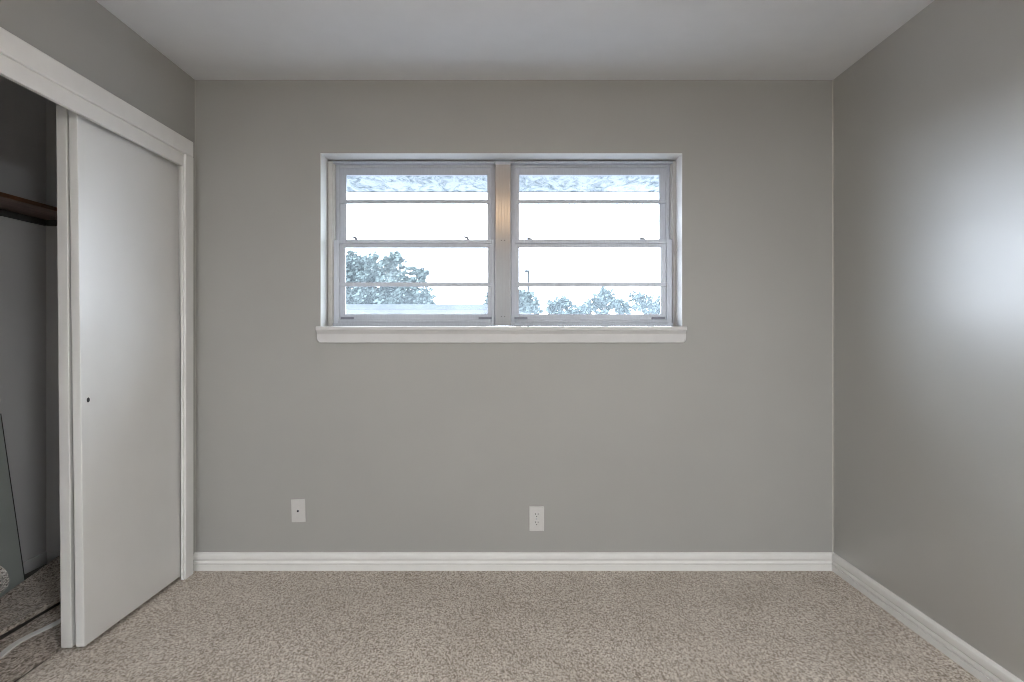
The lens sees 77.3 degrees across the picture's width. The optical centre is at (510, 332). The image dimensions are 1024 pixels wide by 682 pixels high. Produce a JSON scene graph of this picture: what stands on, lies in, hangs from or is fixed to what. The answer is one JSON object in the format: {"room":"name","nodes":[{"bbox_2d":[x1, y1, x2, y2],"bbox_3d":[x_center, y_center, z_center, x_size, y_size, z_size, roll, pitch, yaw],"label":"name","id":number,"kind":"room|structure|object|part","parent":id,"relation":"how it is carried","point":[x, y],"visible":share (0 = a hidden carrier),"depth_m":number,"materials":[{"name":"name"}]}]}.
{"room":"empty bedroom","nodes":[
{"label":"empty bedroom","id":0,"kind":"room"},
{"bbox_2d":[0,75,45,561],"bbox_3d":[-2.470,-0.015,2.109,0.100,2.490,2.643,0,0,0],"label":"wall","id":1,"kind":"structure","parent":0,"point":[22,110],"depth_m":3.18,"materials":[{"name":"paint"}]},
{"bbox_2d":[0,192,56,225],"bbox_3d":[-2.300,-0.580,2.109,0.240,0.049,2.443,0,0,0],"label":"closet shelf","id":2,"kind":"object","parent":1,"relation":"attached to","point":[11,206],"visible":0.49,"depth_m":3.05,"materials":[{"name":"brown wood"}]},
{"bbox_2d":[23,551,59,573],"bbox_3d":[-2.057,1.167,2.109,0.726,0.063,2.443,0,0,0],"label":"baseboard","id":3,"kind":"structure","parent":1,"relation":"attached to","point":[44,558],"depth_m":3.27,"materials":[{"name":"paint"}]},
{"bbox_2d":[46,98,59,551],"bbox_3d":[-2.057,-0.015,3.380,0.726,2.490,0.100,0,0,0],"label":"wall","id":4,"kind":"structure","parent":0,"point":[52,373],"depth_m":3.33,"materials":[{"name":"paint"}]},
{"bbox_2d":[0,0,194,570],"bbox_3d":[-1.634,-0.015,1.362,0.120,2.490,3.650,0,0,0],"label":"wall","id":5,"kind":"structure","parent":0,"point":[83,36],"depth_m":2.53,"materials":[{"name":"beige paint"}]},
{"bbox_2d":[56,105,75,647],"bbox_3d":[-1.657,0.162,2.729,0.058,2.011,0.717,0,0,0],"label":"door","id":6,"kind":"structure","parent":5,"relation":"in","point":[66,475],"depth_m":2.37,"materials":[{"name":"white paint"}]},
{"bbox_2d":[0,27,192,579],"bbox_3d":[-1.625,0.122,2.139,0.139,2.115,1.994,0,0,0],"label":"door frame","id":7,"kind":"structure","parent":5,"relation":"attached to","point":[21,63],"depth_m":2.84,"materials":[{"name":"white paint"}]},
{"bbox_3d":[-1.565,-0.896,2.139,0.019,0.077,1.994,0,0,0],"label":"head casing","id":8,"kind":"part","parent":7,"relation":"part of","materials":[{"name":"white paint"}]},
{"bbox_3d":[-1.565,0.161,3.099,0.019,2.038,0.074,0,0,0],"label":"casing","id":9,"kind":"part","parent":7,"relation":"part of","materials":[{"name":"white paint"}]},
{"bbox_2d":[69,110,180,646],"bbox_3d":[-1.610,0.157,2.729,0.060,2.013,0.717,0,0,0],"label":"door","id":10,"kind":"structure","parent":5,"relation":"in","point":[124,227],"depth_m":2.62,"materials":[{"name":"white paint"}]},
{"bbox_2d":[0,564,980,681],"bbox_3d":[-0.408,1.205,1.434,4.024,0.050,3.793,0,0,0],"label":"floor","id":11,"kind":"structure","parent":0,"point":[205,626],"depth_m":2.52,"materials":[{"name":"beige carpet"}]},
{"bbox_2d":[0,414,24,597],"bbox_3d":[-2.354,0.789,2.905,0.128,0.818,0.236,0,0,0],"label":"leaning board","id":12,"kind":"object","parent":11,"relation":"on","point":[11,560],"visible":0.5,"depth_m":2.98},
{"bbox_2d":[0,556,60,635],"bbox_3d":[-2.154,1.166,2.477,0.384,0.032,1.680,0,0,0],"label":"carpet remnant","id":13,"kind":"object","parent":11,"relation":"on","point":[40,591],"visible":0.66,"depth_m":2.82,"materials":[{"name":"beige carpet"}]},
{"bbox_2d":[0,566,8,592],"bbox_3d":[-2.244,1.074,2.405,0.143,0.148,0.735,0,0,0],"label":"roll","id":14,"kind":"object","parent":13,"relation":"on","point":[4,577],"visible":1,"depth_m":2.75,"materials":[{"name":"beige carpet"}]},
{"bbox_2d":[0,604,62,681],"bbox_3d":[-1.831,1.182,2.452,0.275,0.026,1.730,0,0,0],"label":"carpet remnant","id":15,"kind":"object","parent":11,"relation":"on","point":[32,652],"depth_m":2.41,"materials":[{"name":"beige carpet"}]},
{"bbox_3d":[-1.847,1.173,2.538,0.068,0.008,0.901,0,0,2],"label":"floor strip","id":16,"kind":"part","parent":15,"relation":"part of","materials":[{"name":"beige carpet"}]},
{"bbox_2d":[195,80,831,551],"bbox_3d":[0.030,0.110,3.297,3.448,2.740,0.220,0,0,0],"label":"wall","id":17,"kind":"structure","parent":0,"point":[719,439],"depth_m":3.19,"materials":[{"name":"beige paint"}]},
{"bbox_2d":[291,499,305,521],"bbox_3d":[-1.058,0.883,3.182,0.073,0.116,0.011,0,0,0],"label":"cable plate","id":18,"kind":"object","parent":17,"relation":"attached to","point":[298,512],"visible":1,"depth_m":3.18,"materials":[{"name":"plastic"}]},
{"bbox_2d":[328,161,494,325],"bbox_3d":[-0.506,-0.466,3.343,0.880,0.860,0.088,0,0,0],"label":"window","id":19,"kind":"structure","parent":17,"relation":"in","point":[338,171],"depth_m":3.32,"materials":[{"name":"paint"}]},
{"bbox_3d":[-0.500,-0.267,3.323,0.832,0.432,0.028,0,0,0],"label":"sash","id":20,"kind":"part","parent":19,"relation":"part of","materials":[{"name":"metal"}]},
{"bbox_3d":[-0.498,-0.059,3.305,0.789,0.014,0.011,0,0,0],"label":"lift rail","id":21,"kind":"part","parent":19,"relation":"part of","materials":[{"name":"metal"}]},
{"bbox_3d":[-0.503,-0.674,3.356,0.839,0.444,0.028,0,0,0],"label":"sash","id":22,"kind":"part","parent":19,"relation":"part of","materials":[{"name":"metal"}]},
{"bbox_2d":[320,153,681,325],"bbox_3d":[-0.048,-0.465,3.288,1.802,0.863,0.200,0,0,0],"label":"lining","id":23,"kind":"object","parent":17,"relation":"attached to","point":[324,157],"visible":0.59,"depth_m":3.25,"materials":[{"name":"white paint"}]},
{"bbox_2d":[316,326,686,342],"bbox_3d":[-0.048,0.008,3.271,1.834,0.082,0.232,0,0,0],"label":"window sill","id":24,"kind":"structure","parent":17,"relation":"attached to","point":[325,334],"depth_m":3.17,"materials":[{"name":"paint"}]},
{"bbox_3d":[-0.048,-0.004,3.167,1.829,0.018,0.009,0,0,0],"label":"cove moulding","id":25,"kind":"part","parent":24,"relation":"part of","materials":[{"name":"paint"}]},
{"bbox_2d":[347,176,658,192],"bbox_3d":[0.000,-0.973,3.727,7.200,0.174,0.640,0,0,0],"label":"roof eave","id":26,"kind":"object","parent":17,"relation":"attached to","point":[355,184],"depth_m":3.84,"materials":[{"name":"paint"}]},
{"bbox_2d":[193,552,832,570],"bbox_3d":[0.015,1.135,3.180,3.178,0.090,0.015,0,0,0],"label":"baseboard","id":27,"kind":"structure","parent":17,"relation":"attached to","point":[203,561],"depth_m":3.18,"materials":[{"name":"white paint"}]},
{"bbox_2d":[529,506,543,530],"bbox_3d":[0.128,0.924,3.183,0.073,0.122,0.009,0,0,0],"label":"power outlet","id":28,"kind":"object","parent":17,"relation":"attached to","point":[536,513],"visible":1,"depth_m":3.18,"materials":[{"name":"plastic"}]},
{"bbox_2d":[533,520,539,525],"bbox_3d":[0.128,0.944,3.180,0.034,0.027,0.003,0,0,0],"label":"receptacle","id":29,"kind":"object","parent":28,"relation":"attached to","point":[535,522],"depth_m":3.18,"materials":[{"name":"plastic"}]},
{"bbox_2d":[533,512,539,517],"bbox_3d":[0.128,0.903,3.180,0.034,0.027,0.003,0,0,0],"label":"receptacle","id":30,"kind":"object","parent":28,"relation":"attached to","point":[535,514],"depth_m":3.18,"materials":[{"name":"plastic"}]},
{"bbox_2d":[495,161,675,325],"bbox_3d":[0.390,-0.466,3.339,0.944,0.860,0.097,0,0,0],"label":"window","id":31,"kind":"structure","parent":17,"relation":"in","point":[666,170],"depth_m":3.31,"materials":[{"name":"paint"}]},
{"bbox_3d":[0.419,-0.674,3.356,0.838,0.444,0.028,0,0,0],"label":"sash","id":32,"kind":"part","parent":31,"relation":"part of","materials":[{"name":"metal"}]},
{"bbox_3d":[0.417,-0.268,3.323,0.831,0.434,0.028,0,0,0],"label":"sash","id":33,"kind":"part","parent":31,"relation":"part of","materials":[{"name":"metal"}]},
{"bbox_3d":[0.415,-0.059,3.305,0.788,0.014,0.011,0,0,0],"label":"lift rail","id":34,"kind":"part","parent":31,"relation":"part of","materials":[{"name":"metal"}]},
{"bbox_2d":[832,80,832,551],"bbox_3d":[1.602,-0.085,3.185,0.004,2.350,0.004,0,0,0],"label":"caulk","id":35,"kind":"structure","parent":17,"relation":"attached to","point":[832,80],"depth_m":3.19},
{"bbox_2d":[96,0,933,79],"bbox_3d":[-0.308,-1.310,-0.213,4.424,0.100,7.400,0,0,0],"label":"ceiling","id":36,"kind":"structure","parent":0,"point":[206,39],"depth_m":2.72,"materials":[{"name":"paint"}]},
{"bbox_2d":[833,0,1023,680],"bbox_3d":[1.679,0.110,1.362,0.150,2.740,3.650,0,0,0],"label":"wall","id":37,"kind":"structure","parent":0,"point":[928,124],"depth_m":2.42,"materials":[{"name":"beige paint"}]},
{"bbox_2d":[832,552,1023,681],"bbox_3d":[1.597,1.135,1.362,0.015,0.090,3.650,0,0,0],"label":"baseboard","id":38,"kind":"structure","parent":37,"relation":"attached to","point":[969,658],"depth_m":2.46,"materials":[{"name":"white paint"}]},
{"label":"outside","id":39,"kind":"structure","parent":0,"visible":0},
{"bbox_3d":[0.000,1.730,83.387,240.000,0.100,159.600,0,0,0],"label":"ground","id":40,"kind":"structure","parent":39,"visible":0},
{"bbox_2d":[346,249,437,303],"bbox_3d":[-8.118,-1.643,37.335,8.052,6.645,3.825,0,0,0],"label":"leafy tree","id":41,"kind":"object","parent":40,"relation":"on","point":[366,268],"visible":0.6,"depth_m":36.66,"materials":[{"name":"green plant"}]},
{"bbox_2d":[346,304,529,313],"bbox_3d":[-7.410,0.206,28.162,17.181,2.948,6.050,0,0,0],"label":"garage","id":42,"kind":"structure","parent":40,"relation":"on","point":[350,308],"depth_m":25.16,"materials":[{"name":"white"}]},
{"bbox_2d":[484,289,543,313],"bbox_3d":[0.034,-0.446,37.151,3.802,4.252,1.646,0,0,0],"label":"leafy tree","id":43,"kind":"object","parent":40,"relation":"on","point":[526,303],"visible":0.41,"depth_m":36.90,"materials":[{"name":"green plant"}]},
{"bbox_2d":[525,270,529,291],"bbox_3d":[1.101,-1.283,43.187,0.360,5.926,0.240,0,0,0],"label":"street lamp","id":44,"kind":"object","parent":40,"relation":"on","point":[526,271],"visible":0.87,"depth_m":43.15,"materials":[{"name":"grey metal"}]},
{"bbox_2d":[545,295,584,313],"bbox_3d":[4.050,-0.576,48.154,3.086,4.512,1.592,0,0,0],"label":"leafy tree","id":45,"kind":"object","parent":40,"relation":"on","point":[557,306],"visible":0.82,"depth_m":47.95,"materials":[{"name":"green plant"}]},
{"bbox_2d":[575,287,635,313],"bbox_3d":[8.755,-1.380,59.182,5.639,6.120,3.177,0,0,0],"label":"leafy tree","id":46,"kind":"object","parent":40,"relation":"on","point":[604,301],"visible":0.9,"depth_m":58.77,"materials":[{"name":"green plant"}]},
{"bbox_2d":[627,290,659,313],"bbox_3d":[16.339,-1.660,73.224,6.296,6.679,3.212,0,0,0],"label":"leafy tree","id":47,"kind":"object","parent":40,"relation":"on","point":[644,303],"visible":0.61,"depth_m":72.77,"materials":[{"name":"green plant"}]}
]}

